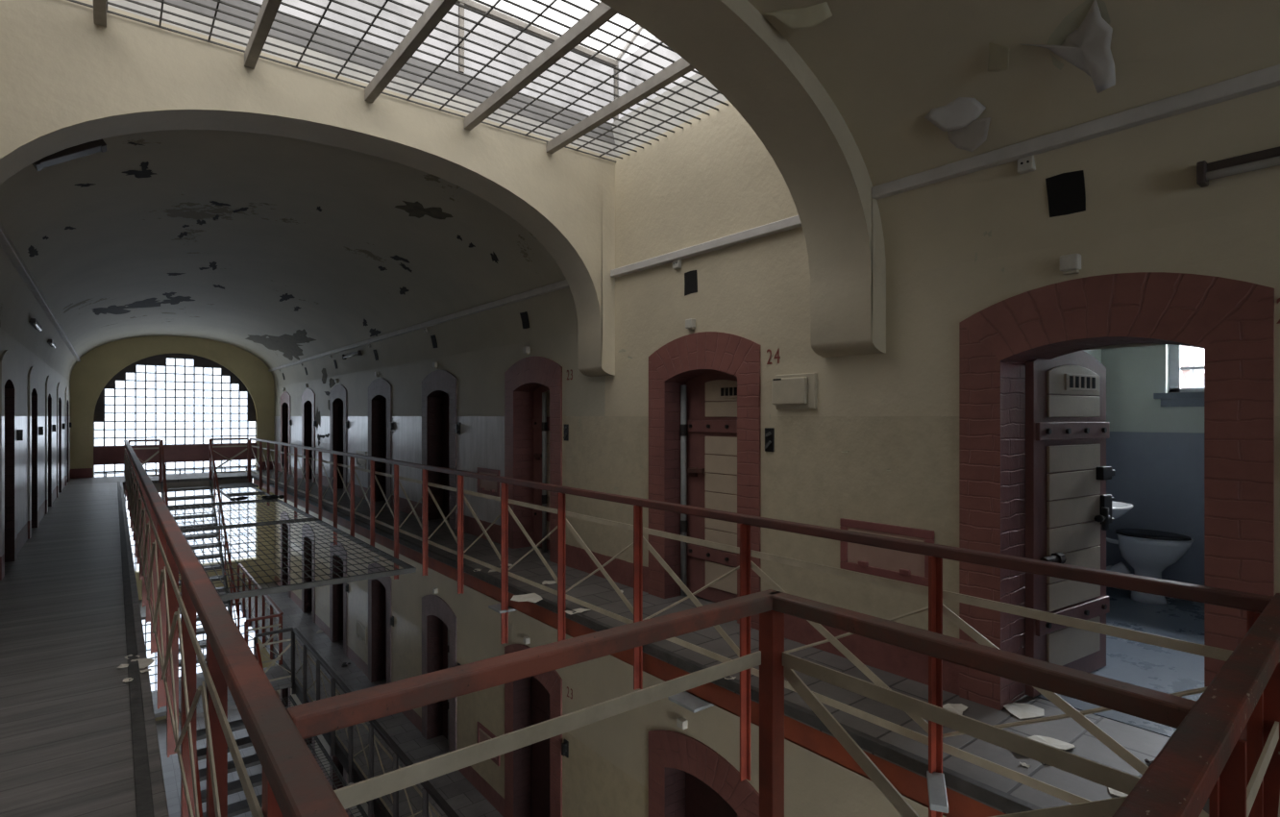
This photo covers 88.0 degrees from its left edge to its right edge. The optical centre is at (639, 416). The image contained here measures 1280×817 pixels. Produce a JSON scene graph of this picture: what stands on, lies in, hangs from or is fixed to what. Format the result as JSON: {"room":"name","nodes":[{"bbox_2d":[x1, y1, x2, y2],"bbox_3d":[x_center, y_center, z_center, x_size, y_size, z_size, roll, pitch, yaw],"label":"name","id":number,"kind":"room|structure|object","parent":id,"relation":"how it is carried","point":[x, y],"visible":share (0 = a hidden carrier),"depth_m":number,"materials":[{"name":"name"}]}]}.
{"room":"prison interior","nodes":[
{"label":"prison interior","id":0,"kind":"room"},
{"bbox_2d":[0,327,70,553],"bbox_3d":[-5.454,-0.285,5.501,0.001,4.290,28.400,0,0,-38],"label":"wall","id":1,"kind":"structure","parent":0,"point":[24,358],"depth_m":8.37,"materials":[{"name":"paint"}]},
{"bbox_2d":[70,335,274,720],"bbox_3d":[-12.598,2.620,18.153,4.550,11.240,0.300,0,0,-38],"label":"wall","id":2,"kind":"structure","parent":0,"point":[87,376],"depth_m":18.14,"materials":[{"name":"paint"}]},
{"bbox_2d":[70,461,274,478],"bbox_3d":[-12.496,1.440,18.026,4.550,0.240,0.025,0,0,-38],"label":"baseboard","id":3,"kind":"structure","parent":2,"relation":"attached to","point":[80,472],"depth_m":16.78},
{"bbox_2d":[89,350,259,447],"bbox_3d":[-12.510,-0.490,18.044,3.790,2.580,0.080,0,0,-38],"label":"trim","id":4,"kind":"structure","parent":2,"relation":"attached to","point":[115,372],"depth_m":17.79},
{"bbox_2d":[93,353,257,571],"bbox_3d":[-12.541,1.113,18.083,3.678,6.034,0.160,0,0,-38],"label":"window","id":5,"kind":"structure","parent":2,"relation":"in","point":[175,453],"depth_m":18.12,"materials":[{"name":"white glass"}]},
{"bbox_2d":[142,605,254,689],"bbox_3d":[-12.565,6.350,18.112,3.672,2.520,0.045,0,0,-38],"label":"window","id":6,"kind":"structure","parent":2,"relation":"in","point":[145,625],"depth_m":17.77,"materials":[{"name":"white glass"}]},
{"bbox_2d":[155,706,312,816],"bbox_3d":[-3.536,8.190,7.025,5.100,0.100,28.400,0,0,-38],"label":"floor","id":7,"kind":"structure","parent":0,"point":[171,771],"depth_m":15.32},
{"bbox_2d":[196,642,263,816],"bbox_3d":[-5.400,6.044,9.075,1.035,4.361,5.038,0,0,-38],"label":"stairs","id":8,"kind":"structure","parent":7,"relation":"on","point":[242,806],"depth_m":10.22,"materials":[{"name":"grey metal"}]},
{"bbox_2d":[280,687,290,707],"bbox_3d":[-9.552,7.024,18.324,0.468,2.232,1.274,0,0,-38],"label":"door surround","id":9,"kind":"object","parent":7,"relation":"on","point":[285,692],"depth_m":18.56,"materials":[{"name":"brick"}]},
{"bbox_2d":[329,746,346,811],"bbox_3d":[-6.150,7.024,14.041,0.468,2.232,1.274,0,0,-38],"label":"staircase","id":10,"kind":"structure","parent":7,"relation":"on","point":[334,758],"depth_m":14.28,"materials":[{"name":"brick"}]},
{"bbox_2d":[0,129,578,445],"bbox_3d":[-7.386,-0.743,11.591,4.550,2.855,16.500,0,0,-38],"label":"ceiling","id":11,"kind":"structure","parent":0,"point":[279,250],"depth_m":7.59,"materials":[{"name":"paint"}]},
{"bbox_2d":[0,221,80,361],"bbox_3d":[-9.049,-1.400,10.260,0.115,0.060,16.435,0,0,-38],"label":"conduit","id":12,"kind":"object","parent":11,"relation":"attached to","point":[6,243],"visible":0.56,"depth_m":6.77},
{"bbox_2d":[32,138,106,171],"bbox_3d":[-3.754,-1.741,4.348,0.401,0.298,0.160,0,0,-38],"label":"ceiling lamp","id":13,"kind":"object","parent":11,"relation":"attached to","point":[95,146],"visible":0.53,"depth_m":4.33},
{"bbox_2d":[268,279,569,371],"bbox_3d":[-5.688,-1.335,12.930,0.090,0.066,16.435,0,0,-38],"label":"conduit","id":14,"kind":"object","parent":11,"relation":"attached to","point":[561,284],"visible":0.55,"depth_m":8.85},
{"bbox_2d":[139,582,503,816],"bbox_3d":[-3.536,4.885,7.025,5.100,0.070,28.400,0,0,-38],"label":"walkway","id":15,"kind":"structure","parent":0,"point":[455,788],"depth_m":10.56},
{"bbox_2d":[160,439,240,666],"bbox_3d":[-9.745,2.754,14.545,1.035,4.360,5.009,0,0,-38],"label":"stairs","id":16,"kind":"structure","parent":15,"relation":"on","point":[163,488],"depth_m":15.18,"materials":[{"name":"grey metal"}]},
{"bbox_2d":[237,563,283,659],"bbox_3d":[-8.775,4.452,15.187,0.080,1.196,5.640,0,0,-38],"label":"gallery railing","id":17,"kind":"object","parent":15,"relation":"on","point":[272,603],"visible":0.7,"depth_m":15.16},
{"bbox_2d":[244,613,282,664],"bbox_3d":[-7.248,4.402,12.768,0.650,1.096,0.080,0,0,-38],"label":"bridge railing","id":18,"kind":"object","parent":15,"relation":"on","point":[280,624],"visible":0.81,"depth_m":12.81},
{"bbox_2d":[253,627,294,688],"bbox_3d":[-6.556,4.402,11.897,0.650,1.096,0.080,0,0,-38],"label":"bridge railing","id":19,"kind":"object","parent":15,"relation":"on","point":[288,628],"visible":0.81,"depth_m":11.91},
{"bbox_2d":[280,511,290,597],"bbox_3d":[-9.552,3.734,18.324,0.468,2.232,1.274,0,0,-38],"label":"door surround","id":20,"kind":"object","parent":15,"relation":"on","point":[283,565],"visible":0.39,"depth_m":18.54,"materials":[{"name":"brick"}]},
{"bbox_2d":[301,523,315,622],"bbox_3d":[-7.851,3.734,16.182,0.468,2.232,1.274,0,0,-38],"label":"door surround","id":21,"kind":"object","parent":15,"relation":"on","point":[307,594],"visible":0.45,"depth_m":16.40,"materials":[{"name":"brick"}]},
{"bbox_2d":[240,601,392,816],"bbox_3d":[-4.261,4.945,9.578,0.060,0.210,19.700,0,0,-38],"label":"beam","id":22,"kind":"structure","parent":15,"relation":"attached to","point":[380,810],"depth_m":9.73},
{"bbox_2d":[329,540,346,656],"bbox_3d":[-6.150,3.734,14.041,0.468,2.232,1.274,0,0,-38],"label":"door surround","id":23,"kind":"object","parent":15,"relation":"on","point":[337,593],"visible":0.49,"depth_m":14.26,"materials":[{"name":"brick"}]},
{"bbox_2d":[291,627,459,816],"bbox_3d":[-2.823,4.452,7.693,0.080,1.196,11.220,0,0,-38],"label":"gallery railing","id":24,"kind":"object","parent":15,"relation":"attached to","point":[398,753],"visible":0.73,"depth_m":8.66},
{"bbox_2d":[279,694,368,816],"bbox_3d":[-5.012,5.060,9.905,0.550,0.060,4.854,0,0,-38],"label":"safety net","id":25,"kind":"object","parent":24,"relation":"attached to","point":[336,771],"visible":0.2,"depth_m":9.61,"materials":[{"name":"metal"}]},
{"bbox_2d":[368,562,391,683],"bbox_3d":[-4.449,3.734,11.899,0.468,2.232,1.274,0,0,-38],"label":"door surround","id":26,"kind":"object","parent":15,"relation":"on","point":[377,587],"visible":0.53,"depth_m":12.13,"materials":[{"name":"brick"}]},
{"bbox_2d":[421,594,456,752],"bbox_3d":[-2.748,3.734,9.757,0.468,2.232,1.274,0,0,-38],"label":"door surround","id":27,"kind":"object","parent":15,"relation":"on","point":[435,610],"visible":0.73,"depth_m":9.97,"materials":[{"name":"brick"}]},
{"bbox_2d":[443,621,447,738],"bbox_3d":[-2.728,3.864,9.774,0.055,1.948,0.850,0,0,-38],"label":"door","id":28,"kind":"structure","parent":27,"relation":"attached to","point":[445,627],"depth_m":9.98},
{"bbox_2d":[447,628,449,746],"bbox_3d":[-2.797,3.935,9.744,0.066,1.830,0.066,0,0,-38],"label":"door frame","id":29,"kind":"structure","parent":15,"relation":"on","point":[448,628],"depth_m":9.72,"materials":[{"name":"metal"}]},
{"bbox_2d":[504,643,562,816],"bbox_3d":[-1.048,3.734,7.615,0.468,2.232,1.274,0,0,-38],"label":"door surround","id":30,"kind":"object","parent":15,"relation":"on","point":[517,693],"visible":0.4,"depth_m":7.84,"materials":[{"name":"red brick"}]},
{"bbox_2d":[531,675,549,816],"bbox_3d":[-1.027,3.864,7.632,0.055,1.948,0.850,0,0,-38],"label":"door","id":31,"kind":"structure","parent":30,"relation":"attached to","point":[540,697],"depth_m":7.78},
{"bbox_2d":[648,729,759,816],"bbox_3d":[0.653,3.734,5.474,0.468,2.232,1.274,0,0,-38],"label":"door surround","id":32,"kind":"object","parent":15,"relation":"on","point":[672,753],"visible":0.79,"depth_m":5.49,"materials":[{"name":"red brick"}]},
{"bbox_2d":[685,771,737,816],"bbox_3d":[0.674,3.864,5.490,0.055,1.948,0.850,0,0,-38],"label":"door","id":33,"kind":"structure","parent":32,"relation":"attached to","point":[701,800],"depth_m":5.63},
{"bbox_2d":[274,663,368,816],"bbox_3d":[-1.891,6.695,8.331,0.001,3.090,28.400,0,0,-38],"label":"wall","id":34,"kind":"structure","parent":0,"point":[322,739],"depth_m":14.78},
{"bbox_2d":[0,468,1208,816],"bbox_3d":[-2.541,1.598,7.879,8.420,0.084,28.500,0,0,-38],"label":"floor","id":35,"kind":"structure","parent":0,"point":[66,744],"depth_m":4.09,"materials":[{"name":"concrete"}]},
{"bbox_2d":[0,349,17,580],"bbox_3d":[-6.650,0.444,6.659,0.468,2.232,1.274,0,0,-38],"label":"door surround","id":36,"kind":"object","parent":35,"relation":"on","point":[8,366],"visible":0.95,"depth_m":7.10,"materials":[{"name":"paint"}]},
{"bbox_2d":[27,366,38,539],"bbox_3d":[-8.351,0.444,8.800,0.468,2.232,1.274,0,0,-38],"label":"door surround","id":37,"kind":"object","parent":35,"relation":"on","point":[33,377],"visible":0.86,"depth_m":9.24,"materials":[{"name":"paint"}]},
{"bbox_2d":[45,375,52,514],"bbox_3d":[-10.052,0.444,10.942,0.468,2.232,1.274,0,0,-38],"label":"door surround","id":38,"kind":"object","parent":35,"relation":"on","point":[48,383],"visible":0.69,"depth_m":11.39,"materials":[{"name":"paint"}]},
{"bbox_2d":[56,382,62,497],"bbox_3d":[-11.753,0.444,13.084,0.468,2.232,1.274,0,0,-38],"label":"door surround","id":39,"kind":"object","parent":35,"relation":"on","point":[59,387],"visible":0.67,"depth_m":13.54,"materials":[{"name":"paint"}]},
{"bbox_2d":[65,387,69,485],"bbox_3d":[-13.454,0.444,15.226,0.468,2.232,1.274,0,0,-38],"label":"door surround","id":40,"kind":"object","parent":35,"relation":"on","point":[66,388],"visible":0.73,"depth_m":15.68,"materials":[{"name":"brick"}]},
{"bbox_2d":[117,481,154,816],"bbox_3d":[-5.816,1.555,7.480,0.055,0.010,20.950,0,0,-38],"label":"beam","id":41,"kind":"structure","parent":35,"relation":"on","point":[144,806],"depth_m":3.56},
{"bbox_2d":[127,658,154,668],"bbox_3d":[-3.132,1.551,4.166,0.137,0.016,0.202,0,0,-38],"label":"flake","id":42,"kind":"object","parent":35,"relation":"on","point":[143,663],"visible":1,"depth_m":4.19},
{"bbox_2d":[94,465,256,476],"bbox_3d":[-12.442,1.485,17.957,3.610,0.150,0.040,0,0,-38],"label":"guard rail","id":43,"kind":"object","parent":35,"relation":"on","point":[224,467],"visible":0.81,"depth_m":17.95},
{"bbox_2d":[123,478,252,494],"bbox_3d":[-11.246,1.745,16.596,2.690,0.230,0.120,0,0,-38],"label":"beam","id":44,"kind":"structure","parent":35,"relation":"attached to","point":[236,480],"depth_m":16.60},
{"bbox_2d":[128,439,162,483],"bbox_3d":[-11.941,1.212,15.985,0.678,1.296,0.080,0,0,-38],"label":"landing railing","id":45,"kind":"object","parent":44,"relation":"on","point":[135,440],"visible":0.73,"depth_m":16.10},
{"bbox_2d":[209,437,248,480],"bbox_3d":[-10.563,1.212,17.079,0.900,1.296,0.080,0,0,-38],"label":"landing railing","id":46,"kind":"object","parent":44,"relation":"on","point":[247,438],"visible":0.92,"depth_m":17.14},
{"bbox_2d":[280,391,290,474],"bbox_3d":[-9.552,0.444,18.324,0.468,2.232,1.274,0,0,-38],"label":"door surround","id":47,"kind":"object","parent":35,"relation":"on","point":[285,397],"visible":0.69,"depth_m":18.53,"materials":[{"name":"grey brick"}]},
{"bbox_2d":[301,388,315,482],"bbox_3d":[-7.851,0.444,16.182,0.468,2.232,1.274,0,0,-38],"label":"door surround","id":48,"kind":"object","parent":35,"relation":"on","point":[308,396],"visible":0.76,"depth_m":16.40,"materials":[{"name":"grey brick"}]},
{"bbox_2d":[329,384,346,492],"bbox_3d":[-6.150,0.444,14.041,0.468,2.232,1.274,0,0,-38],"label":"door surround","id":49,"kind":"object","parent":35,"relation":"on","point":[338,392],"visible":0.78,"depth_m":14.26,"materials":[{"name":"brick"}]},
{"bbox_2d":[368,377,391,507],"bbox_3d":[-4.449,0.444,11.899,0.468,2.232,1.274,0,0,-38],"label":"door surround","id":50,"kind":"object","parent":35,"relation":"on","point":[380,389],"visible":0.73,"depth_m":12.13,"materials":[{"name":"paint"}]},
{"bbox_2d":[421,369,456,529],"bbox_3d":[-2.748,0.444,9.757,0.468,2.232,1.274,0,0,-38],"label":"door surround","id":51,"kind":"object","parent":35,"relation":"on","point":[438,382],"visible":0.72,"depth_m":9.97,"materials":[{"name":"paint"}]},
{"bbox_2d":[443,393,449,519],"bbox_3d":[-2.728,0.574,9.774,0.055,1.948,0.850,0,0,-38],"label":"door","id":52,"kind":"structure","parent":51,"relation":"attached to","point":[446,398],"depth_m":9.96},
{"bbox_2d":[504,356,562,563],"bbox_3d":[-1.048,0.444,7.615,0.468,2.232,1.274,0,0,-38],"label":"door surround","id":53,"kind":"object","parent":35,"relation":"on","point":[527,375],"visible":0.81,"depth_m":7.81,"materials":[{"name":"red brick"}]},
{"bbox_2d":[532,385,549,549],"bbox_3d":[-1.021,0.574,7.637,0.100,1.948,0.850,0,0,-38],"label":"door","id":54,"kind":"structure","parent":53,"relation":"attached to","point":[537,394],"depth_m":7.86,"materials":[{"name":"wood"}]},
{"bbox_2d":[541,392,547,552],"bbox_3d":[-1.096,0.645,7.603,0.066,1.830,0.066,0,0,-38],"label":"pipe","id":55,"kind":"object","parent":35,"relation":"on","point":[544,394],"visible":1,"depth_m":7.58,"materials":[{"name":"metal"}]},
{"bbox_2d":[253,478,1005,816],"bbox_3d":[-3.913,1.700,9.630,0.090,0.140,19.950,0,0,-38],"label":"beam","id":56,"kind":"structure","parent":35,"relation":"attached to","point":[911,785],"depth_m":3.97,"materials":[{"name":"red metal"}]},
{"bbox_2d":[488,603,516,613],"bbox_3d":[-1.262,1.801,6.175,0.215,0.058,0.240,0,0,-38],"label":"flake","id":57,"kind":"object","parent":56,"relation":"attached to","point":[496,607],"visible":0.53,"depth_m":6.10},
{"bbox_2d":[668,690,713,713],"bbox_3d":[0.337,1.801,4.162,0.215,0.058,0.240,0,0,-38],"label":"plate","id":58,"kind":"object","parent":56,"relation":"attached to","point":[684,699],"visible":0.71,"depth_m":4.11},
{"bbox_2d":[251,475,1042,812],"bbox_3d":[-4.040,1.581,9.689,0.045,0.058,19.600,0,0,-38],"label":"beam","id":59,"kind":"structure","parent":35,"relation":"on","point":[1000,800],"depth_m":3.48,"materials":[{"name":"metal"}]},
{"bbox_2d":[510,592,542,602],"bbox_3d":[-0.965,1.550,5.649,0.254,0.014,0.295,0,0,-38],"label":"flake","id":60,"kind":"object","parent":59,"relation":"on","point":[531,597],"visible":1,"depth_m":5.65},
{"bbox_2d":[648,331,761,630],"bbox_3d":[0.653,0.444,5.474,0.468,2.232,1.274,0,0,-38],"label":"door surround","id":61,"kind":"object","parent":35,"relation":"on","point":[683,358],"visible":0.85,"depth_m":5.50,"materials":[{"name":"red brick"}]},
{"bbox_2d":[680,384,687,596],"bbox_3d":[0.378,0.645,5.747,0.066,1.830,0.066,0,0,-38],"label":"door frame","id":62,"kind":"structure","parent":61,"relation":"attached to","point":[683,426],"depth_m":5.72,"materials":[{"name":"metal"}]},
{"bbox_2d":[685,370,737,602],"bbox_3d":[0.657,0.574,5.476,0.100,1.948,0.850,0,0,-38],"label":"door","id":63,"kind":"structure","parent":61,"relation":"attached to","point":[711,397],"depth_m":5.53,"materials":[{"name":"wood"}]},
{"bbox_2d":[717,385,737,397],"bbox_3d":[0.740,-0.198,5.347,0.014,0.095,0.296,0,0,-38],"label":"vent","id":64,"kind":"object","parent":63,"relation":"attached to","point":[724,391],"depth_m":5.38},
{"bbox_2d":[248,437,1279,816],"bbox_3d":[-4.183,1.322,9.653,0.252,1.516,19.600,0,0,-38],"label":"gallery railing","id":65,"kind":"object","parent":35,"relation":"attached to","point":[1254,604],"visible":0.91,"depth_m":3.55,"materials":[{"name":"metal"}]},
{"bbox_2d":[215,486,270,500],"bbox_3d":[-9.306,1.790,15.529,0.780,0.060,3.804,0,0,-38],"label":"safety net","id":66,"kind":"object","parent":65,"relation":"attached to","point":[260,492],"visible":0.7,"depth_m":15.23,"materials":[{"name":"metal"}]},
{"bbox_2d":[215,481,258,489],"bbox_3d":[-10.102,1.735,16.579,0.800,0.050,1.130,0,0,-38],"label":"beam","id":67,"kind":"structure","parent":66,"relation":"on","point":[243,484],"depth_m":16.44,"materials":[{"name":"grey metal"}]},
{"bbox_2d":[942,703,967,713],"bbox_3d":[1.661,1.551,3.522,0.119,0.015,0.149,0,0,40],"label":"flake","id":68,"kind":"object","parent":35,"relation":"on","point":[959,708],"visible":0.72,"depth_m":3.53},
{"bbox_2d":[1003,702,1044,718],"bbox_3d":[2.032,1.550,3.502,0.202,0.012,0.178,0,0,-13],"label":"flake","id":69,"kind":"object","parent":35,"relation":"on","point":[1020,710],"visible":1,"depth_m":3.49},
{"bbox_2d":[1027,735,1075,749],"bbox_3d":[1.942,1.551,3.143,0.174,0.016,0.187,0,0,-38],"label":"flake","id":70,"kind":"object","parent":35,"relation":"on","point":[1052,742],"visible":0.66,"depth_m":3.16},
{"bbox_2d":[959,271,1274,740],"bbox_3d":[2.354,0.444,3.332,0.468,2.232,1.274,0,0,-38],"label":"door surround","id":71,"kind":"object","parent":35,"relation":"on","point":[1232,320],"visible":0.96,"depth_m":3.09,"materials":[{"name":"red brick"}]},
{"bbox_2d":[1025,350,1115,697],"bbox_3d":[2.555,0.574,3.880,0.905,1.948,0.122,0,0,-33],"label":"door","id":72,"kind":"structure","parent":71,"relation":"attached to","point":[1069,506],"depth_m":3.81,"materials":[{"name":"wood"}]},
{"bbox_2d":[1064,373,1097,391],"bbox_3d":[2.597,-0.198,3.902,0.380,0.095,0.014,0,0,-33],"label":"vent","id":73,"kind":"object","parent":72,"relation":"attached to","point":[1072,381],"depth_m":3.88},
{"bbox_2d":[1106,528,1193,604],"bbox_3d":[4.263,0.910,5.647,0.400,1.300,0.712,0,0,-38],"label":"toilet","id":74,"kind":"object","parent":35,"relation":"on","point":[1149,552],"visible":0.75,"depth_m":5.51,"materials":[{"name":"ceramic"}]},
{"bbox_2d":[274,494,945,816],"bbox_3d":[-1.891,3.505,8.331,0.001,3.290,28.400,0,0,-38],"label":"wall","id":75,"kind":"structure","parent":0,"point":[605,770],"depth_m":6.79,"materials":[{"name":"paint"}]},
{"bbox_2d":[355,619,366,644],"bbox_3d":[-5.312,4.112,12.618,0.045,0.325,0.620,0,0,-38],"label":"hatch","id":76,"kind":"object","parent":75,"relation":"attached to","point":[360,629],"visible":1,"depth_m":12.61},
{"bbox_2d":[477,721,500,765],"bbox_3d":[-1.911,4.112,8.335,0.045,0.325,0.620,0,0,-38],"label":"hatch","id":77,"kind":"object","parent":75,"relation":"attached to","point":[483,734],"visible":0.43,"depth_m":8.39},
{"bbox_2d":[561,738,568,757],"bbox_3d":[-0.783,3.460,6.899,0.055,0.170,0.080,0,0,-38],"label":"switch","id":78,"kind":"object","parent":75,"relation":"attached to","point":[565,745],"visible":1,"depth_m":6.88,"materials":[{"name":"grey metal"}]},
{"bbox_2d":[274,99,1279,694],"bbox_3d":[-1.897,-0.285,8.326,0.014,4.290,28.400,0,0,-38],"label":"wall","id":79,"kind":"structure","parent":0,"point":[880,442],"depth_m":4.75,"materials":[{"name":"paint"}]},
{"bbox_2d":[0,0,615,376],"bbox_3d":[-2.143,-1.407,4.990,4.650,2.047,0.400,0,0,-38],"label":"arch","id":80,"kind":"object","parent":79,"relation":"attached to","point":[67,80],"depth_m":4.49,"materials":[{"name":"paint"}]},
{"bbox_2d":[355,449,366,468],"bbox_3d":[-5.312,0.823,12.618,0.045,0.325,0.620,0,0,-38],"label":"hatch","id":81,"kind":"object","parent":79,"relation":"attached to","point":[359,462],"visible":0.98,"depth_m":12.62,"materials":[{"name":"grey metal"}]},
{"bbox_2d":[477,467,500,496],"bbox_3d":[-1.911,0.823,8.335,0.045,0.325,0.620,0,0,-38],"label":"hatch","id":82,"kind":"object","parent":79,"relation":"attached to","point":[489,487],"visible":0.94,"depth_m":8.31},
{"bbox_2d":[519,311,529,328],"bbox_3d":[-1.269,-1.090,7.577,0.147,0.188,0.164,0,0,-38],"label":"air vent","id":83,"kind":"object","parent":79,"relation":"in","point":[524,315],"visible":0.46,"depth_m":7.54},
{"bbox_2d":[684,270,697,295],"bbox_3d":[0.456,-1.092,5.453,0.104,0.193,0.158,0,0,-38],"label":"air vent","id":84,"kind":"object","parent":79,"relation":"in","point":[691,277],"visible":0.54,"depth_m":5.42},
{"bbox_2d":[610,215,802,277],"bbox_3d":[0.482,-1.335,5.318,0.090,0.066,2.340,0,0,-38],"label":"conduit","id":85,"kind":"object","parent":79,"relation":"attached to","point":[793,222],"visible":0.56,"depth_m":5.15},
{"bbox_2d":[599,0,886,357],"bbox_3d":[-0.417,-1.407,2.817,4.650,2.047,0.450,0,0,-38],"label":"arch","id":86,"kind":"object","parent":79,"relation":"attached to","point":[730,43],"depth_m":3.87,"materials":[{"name":"paint"}]},
{"bbox_2d":[764,427,774,451],"bbox_3d":[0.928,0.170,4.766,0.029,0.170,0.080,0,0,-38],"label":"switch","id":87,"kind":"object","parent":79,"relation":"attached to","point":[769,431],"visible":1,"depth_m":4.75,"materials":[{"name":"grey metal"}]},
{"bbox_2d":[772,372,817,409],"bbox_3d":[1.062,-0.170,4.566,0.077,0.240,0.340,0,0,-38],"label":"wall box","id":88,"kind":"object","parent":79,"relation":"attached to","point":[792,391],"visible":1,"depth_m":4.52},
{"bbox_2d":[839,517,934,586],"bbox_3d":[1.491,0.823,4.051,0.045,0.325,0.620,0,0,-38],"label":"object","id":89,"kind":"object","parent":79,"relation":"attached to","point":[898,565],"visible":0.83,"depth_m":4.04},
{"bbox_2d":[1017,154,1035,173],"bbox_3d":[1.963,-1.272,3.357,0.078,0.075,0.075,0,0,-38],"label":"junction box","id":90,"kind":"object","parent":79,"relation":"attached to","point":[1025,164],"visible":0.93,"depth_m":3.33,"materials":[{"name":"white plastic"}]},
{"bbox_2d":[1045,170,1085,217],"bbox_3d":[2.133,-1.093,3.292,0.149,0.195,0.163,0,0,-38],"label":"air vent","id":91,"kind":"object","parent":79,"relation":"in","point":[1066,191],"visible":0.65,"depth_m":3.26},
{"bbox_2d":[1059,253,1081,274],"bbox_3d":[2.114,-0.745,3.256,0.060,0.090,0.080,0,0,-38],"label":"lamp","id":92,"kind":"object","parent":79,"relation":"attached to","point":[1070,263],"visible":1,"depth_m":3.23,"materials":[{"name":"white plastic"}]},
{"bbox_2d":[1196,146,1279,187],"bbox_3d":[2.777,-1.038,2.390,0.085,0.095,1.190,0,0,-38],"label":"lamp","id":93,"kind":"object","parent":79,"relation":"attached to","point":[1268,158],"visible":1,"depth_m":2.74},
{"bbox_2d":[747,0,1279,276],"bbox_3d":[2.434,-1.510,-0.774,4.550,1.320,8.760,0,0,-38],"label":"ceiling","id":94,"kind":"structure","parent":0,"point":[884,65],"depth_m":3.13,"materials":[{"name":"paint"}]},
{"bbox_2d":[763,1,832,29],"bbox_3d":[0.781,-1.974,3.287,0.333,0.104,0.071,0,0,29],"label":"peeling paint","id":95,"kind":"object","parent":94,"relation":"attached to","point":[810,16],"visible":1,"depth_m":3.27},
{"bbox_2d":[924,97,985,131],"bbox_3d":[1.619,-1.549,3.410,0.075,0.135,0.288,0,0,-38],"label":"peeling paint","id":96,"kind":"object","parent":94,"relation":"attached to","point":[960,112],"visible":1,"depth_m":3.40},
{"bbox_2d":[947,117,990,151],"bbox_3d":[1.694,-1.435,3.403,0.046,0.149,0.276,0,0,-23],"label":"peeling paint","id":97,"kind":"object","parent":94,"relation":"attached to","point":[970,137],"visible":0.97,"depth_m":3.40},
{"bbox_2d":[1022,0,1115,93],"bbox_3d":[1.875,-1.572,2.914,0.173,0.331,0.353,0,0,-38],"label":"peeling paint","id":98,"kind":"object","parent":94,"relation":"attached to","point":[1087,48],"visible":1,"depth_m":2.86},
{"bbox_2d":[871,64,1279,199],"bbox_3d":[4.103,-1.335,0.602,0.090,0.066,8.640,0,0,-38],"label":"molding","id":99,"kind":"structure","parent":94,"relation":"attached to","point":[1267,78],"depth_m":3.06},
{"bbox_2d":[1081,343,1204,585],"bbox_3d":[3.834,0.155,4.475,3.270,2.810,2.040,0,0,-38],"label":"wall","id":100,"kind":"structure","parent":0,"point":[1155,452],"depth_m":5.79,"materials":[{"name":"paint"}]},
{"bbox_2d":[1111,500,1132,518],"bbox_3d":[3.569,0.808,5.234,0.590,0.523,0.515,0,0,-38],"label":"washbasin","id":101,"kind":"object","parent":100,"relation":"attached to","point":[1119,508],"visible":0.17,"depth_m":5.03,"materials":[{"name":"ceramic"}]},
{"bbox_2d":[1153,344,1204,406],"bbox_3d":[4.939,-0.480,5.391,0.342,0.800,1.160,0,0,-38],"label":"window","id":102,"kind":"structure","parent":100,"relation":"in","point":[1177,396],"depth_m":5.71,"materials":[{"name":"white wood"}]},
{"label":"roof","id":103,"kind":"structure","parent":0,"visible":0},
{"bbox_2d":[88,0,727,158],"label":"window","id":104,"kind":"structure","parent":103,"relation":"on","point":[474,5],"depth_m":5.36,"materials":[{"name":"clear glass"}]},
{"bbox_2d":[67,0,728,162],"bbox_3d":[-1.288,-2.352,3.913,4.550,0.104,2.350,0,0,-38],"label":"grille","id":105,"kind":"object","parent":104,"relation":"attached to","point":[436,10],"visible":0.84,"depth_m":4.39,"materials":[{"name":"metal"}]},
{"bbox_3d":[3.277,1.595,-0.653,3.980,0.070,7.900,0,0,-38],"label":"floor","id":106,"kind":"structure","parent":0,"visible":0},
{"bbox_2d":[123,440,348,816],"bbox_3d":[-6.120,1.237,8.095,0.089,1.346,19.630,0,0,-38],"label":"gallery railing","id":107,"kind":"object","parent":106,"relation":"attached to","point":[294,784],"visible":0.99,"depth_m":2.05,"materials":[{"name":"metal"}]},
{"bbox_2d":[166,498,316,532],"bbox_3d":[-7.674,1.790,12.115,2.470,0.060,3.486,0,0,-38],"label":"safety net","id":108,"kind":"object","parent":107,"relation":"attached to","point":[309,517],"visible":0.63,"depth_m":12.04,"materials":[{"name":"metal"}]},
{"bbox_2d":[178,517,416,607],"bbox_3d":[-5.071,1.790,8.837,2.470,0.060,4.814,0,0,-38],"label":"safety net","id":109,"kind":"object","parent":107,"relation":"attached to","point":[406,568],"visible":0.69,"depth_m":8.04,"materials":[{"name":"metal"}]},
{"bbox_2d":[286,589,1196,816],"bbox_3d":[0.179,1.337,1.273,1.524,1.546,1.101,0,0,-38],"label":"railing","id":110,"kind":"object","parent":106,"relation":"on","point":[326,715],"visible":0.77,"depth_m":1.63,"materials":[{"name":"red metal"}]},
{"bbox_2d":[1112,592,1279,816],"bbox_3d":[1.219,1.160,1.360,2.202,1.200,0.082,0,0,-41],"label":"bridge railing","id":111,"kind":"object","parent":106,"relation":"attached to","point":[1205,756],"visible":1,"depth_m":1.25,"materials":[{"name":"metal"}]},
{"label":"outside","id":112,"kind":"structure","parent":0,"visible":0},
{"bbox_2d":[1181,344,1204,388],"bbox_3d":[11.135,1.000,11.666,2.050,14.000,2.420,0,0,-38],"label":"sky","id":113,"kind":"structure","parent":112,"point":[1186,376],"depth_m":11.83,"materials":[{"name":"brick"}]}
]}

